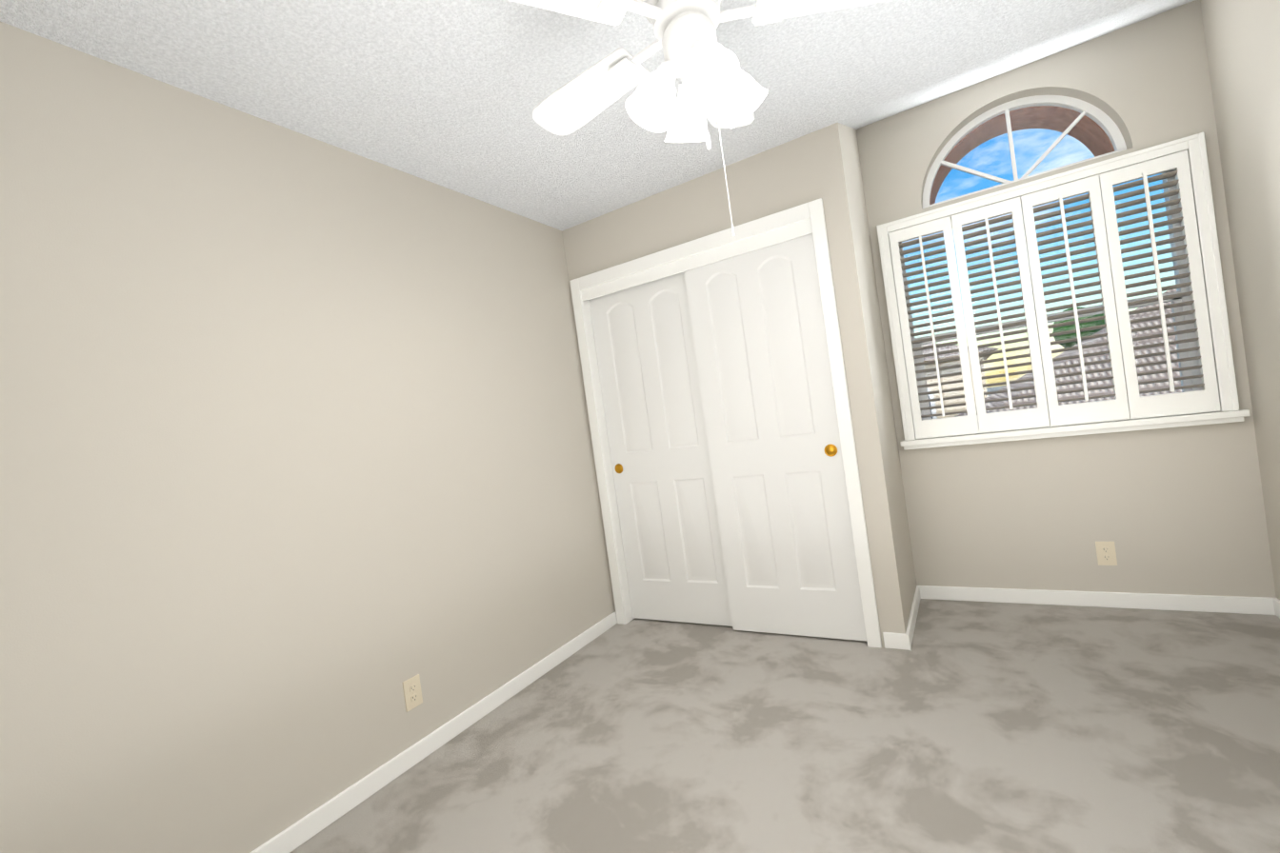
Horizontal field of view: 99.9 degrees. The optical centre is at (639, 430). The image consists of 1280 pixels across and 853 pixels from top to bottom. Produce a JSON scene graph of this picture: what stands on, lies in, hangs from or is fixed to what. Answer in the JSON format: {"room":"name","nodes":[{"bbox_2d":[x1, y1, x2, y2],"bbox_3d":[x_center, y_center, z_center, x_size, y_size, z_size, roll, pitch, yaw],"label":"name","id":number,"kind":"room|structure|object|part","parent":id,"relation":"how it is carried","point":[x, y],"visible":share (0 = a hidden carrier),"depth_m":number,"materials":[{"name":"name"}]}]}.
{"room":"empty bedroom","nodes":[
{"label":"empty bedroom","id":0,"kind":"room"},
{"bbox_2d":[0,20,615,852],"bbox_3d":[-0.965,-0.177,2.441,0.160,2.950,3.820,-8,1,31],"label":"wall","id":1,"kind":"structure","parent":0,"point":[297,480],"depth_m":1.73,"materials":[{"name":"beige paint"}]},
{"bbox_2d":[402,674,422,712],"bbox_3d":[-0.897,1.039,2.127,0.010,0.116,0.072,-8,1,31],"label":"electrical outlet","id":2,"kind":"object","parent":1,"relation":"attached to","point":[412,692],"visible":1,"depth_m":2.12,"materials":[{"name":"beige plastic"}]},
{"bbox_2d":[249,611,617,852],"bbox_3d":[-0.872,1.265,2.119,0.018,0.074,2.824,-8,1,31],"label":"baseboard","id":3,"kind":"structure","parent":1,"relation":"attached to","point":[322,818],"depth_m":2.09,"materials":[{"name":"white"}]},
{"bbox_2d":[0,0,1194,231],"bbox_3d":[-0.060,-1.503,1.131,3.350,0.476,4.920,-8,1,31],"label":"ceiling","id":4,"kind":"structure","parent":0,"point":[450,93],"depth_m":1.89,"materials":[{"name":"white paint"}]},
{"bbox_2d":[509,0,885,236],"bbox_3d":[0.126,-0.871,1.348,1.052,0.830,1.050,-8,1,31],"label":"fan","id":5,"kind":"object","parent":4,"relation":"hanging from","point":[720,88],"visible":1,"depth_m":1.30,"materials":[{"name":"metal"},{"name":"wood"},{"name":"glass"}]},
{"bbox_3d":[0.175,-0.683,1.274,0.028,0.445,0.038,-8,1,31],"label":"pull cord","id":6,"kind":"part","parent":5,"relation":"part of","materials":[{"name":"white plastic"}]},
{"bbox_2d":[561,122,907,647],"bbox_3d":[0.374,-0.366,2.941,1.630,2.950,0.120,-8,1,31],"label":"wall","id":7,"kind":"structure","parent":0,"point":[801,170],"depth_m":2.55,"materials":[{"name":"beige paint"}]},
{"bbox_2d":[569,198,881,648],"bbox_3d":[0.386,0.048,2.958,1.504,2.128,0.132,-8,1,31],"label":"closet","id":8,"kind":"object","parent":7,"relation":"attached to","point":[724,440],"depth_m":2.86,"materials":[{"name":"white wood"}]},
{"bbox_3d":[0.133,0.124,3.154,0.720,2.018,0.034,-8,1,31],"label":"door","id":9,"kind":"part","parent":8,"relation":"part of","materials":[{"name":"white wood"}]},
{"bbox_3d":[0.673,0.053,2.771,0.690,2.018,0.034,-8,1,31],"label":"door","id":10,"kind":"part","parent":8,"relation":"part of","materials":[{"name":"white wood"}]},
{"bbox_2d":[290,599,1279,852],"bbox_3d":[0.313,1.209,1.157,3.350,0.120,4.920,-8,1,31],"label":"floor","id":11,"kind":"structure","parent":0,"point":[965,727],"depth_m":1.85,"materials":[{"name":"carpet"}]},
{"bbox_2d":[840,123,916,622],"bbox_3d":[1.230,-0.483,2.908,0.120,2.950,0.720,-8,1,31],"label":"wall","id":12,"kind":"structure","parent":0,"point":[877,346],"depth_m":2.78,"materials":[{"name":"beige paint"}]},
{"bbox_2d":[897,585,923,651],"bbox_3d":[1.394,0.947,2.752,0.030,0.074,0.674,-8,1,31],"label":"baseboard","id":13,"kind":"structure","parent":12,"relation":"attached to","point":[904,641],"depth_m":2.60,"materials":[{"name":"white"}]},
{"bbox_2d":[856,0,1276,598],"bbox_3d":[2.034,-0.592,2.741,1.680,2.950,0.160,-8,1,31],"label":"wall","id":14,"kind":"structure","parent":0,"point":[1174,510],"depth_m":2.58,"materials":[{"name":"beige paint"}]},
{"bbox_2d":[929,105,1114,204],"bbox_3d":[1.982,-1.538,2.899,1.112,0.556,0.275,-8,1,31],"label":"arch","id":15,"kind":"object","parent":14,"relation":"attached to","point":[1067,121],"depth_m":2.83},
{"bbox_2d":[876,95,1250,450],"bbox_3d":[1.951,-0.820,2.703,1.346,1.715,0.205,-8,1,31],"label":"window","id":16,"kind":"structure","parent":14,"relation":"in","point":[1203,351],"depth_m":2.59,"materials":[{"name":"white wood"}]},
{"bbox_3d":[1.911,-1.452,2.765,0.812,0.406,0.004,-8,1,31],"label":"arch glass","id":17,"kind":"part","parent":16,"relation":"part of","materials":[{"name":"clear glass"}]},
{"bbox_3d":[1.910,-1.464,2.765,0.860,0.430,0.040,-8,1,31],"label":"arch frame","id":18,"kind":"part","parent":16,"relation":"part of","materials":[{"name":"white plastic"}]},
{"bbox_2d":[923,585,1262,614],"bbox_3d":[2.153,0.843,2.703,1.370,0.074,0.018,-8,1,31],"label":"baseboard","id":19,"kind":"structure","parent":14,"relation":"attached to","point":[1099,599],"depth_m":2.62,"materials":[{"name":"white"}]},
{"bbox_2d":[1095,541,1117,565],"bbox_3d":[2.265,0.599,2.613,0.072,0.116,0.010,-8,1,31],"label":"outlet","id":20,"kind":"object","parent":14,"relation":"attached to","point":[1106,553],"visible":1,"depth_m":2.61,"materials":[{"name":"beige plastic"}]},
{"bbox_2d":[1200,0,1279,599],"bbox_3d":[1.455,-0.489,0.313,0.160,2.950,4.920,-8,1,31],"label":"wall","id":21,"kind":"structure","parent":0,"point":[1242,37],"depth_m":2.14,"materials":[{"name":"beige paint"}]},
{"bbox_2d":[1262,597,1279,618],"bbox_3d":[1.853,0.903,0.846,0.038,0.074,3.508,-8,1,31],"label":"baseboard","id":22,"kind":"structure","parent":21,"relation":"attached to","point":[1270,606],"depth_m":2.33,"materials":[{"name":"white"}]},
{"label":"outside","id":23,"kind":"structure","parent":0,"visible":0},
{"bbox_2d":[921,288,1181,419],"bbox_3d":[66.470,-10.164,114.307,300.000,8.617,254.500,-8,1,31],"label":"building","id":24,"kind":"structure","parent":23,"point":[1069,370],"depth_m":10.07,"materials":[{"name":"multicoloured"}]}
]}

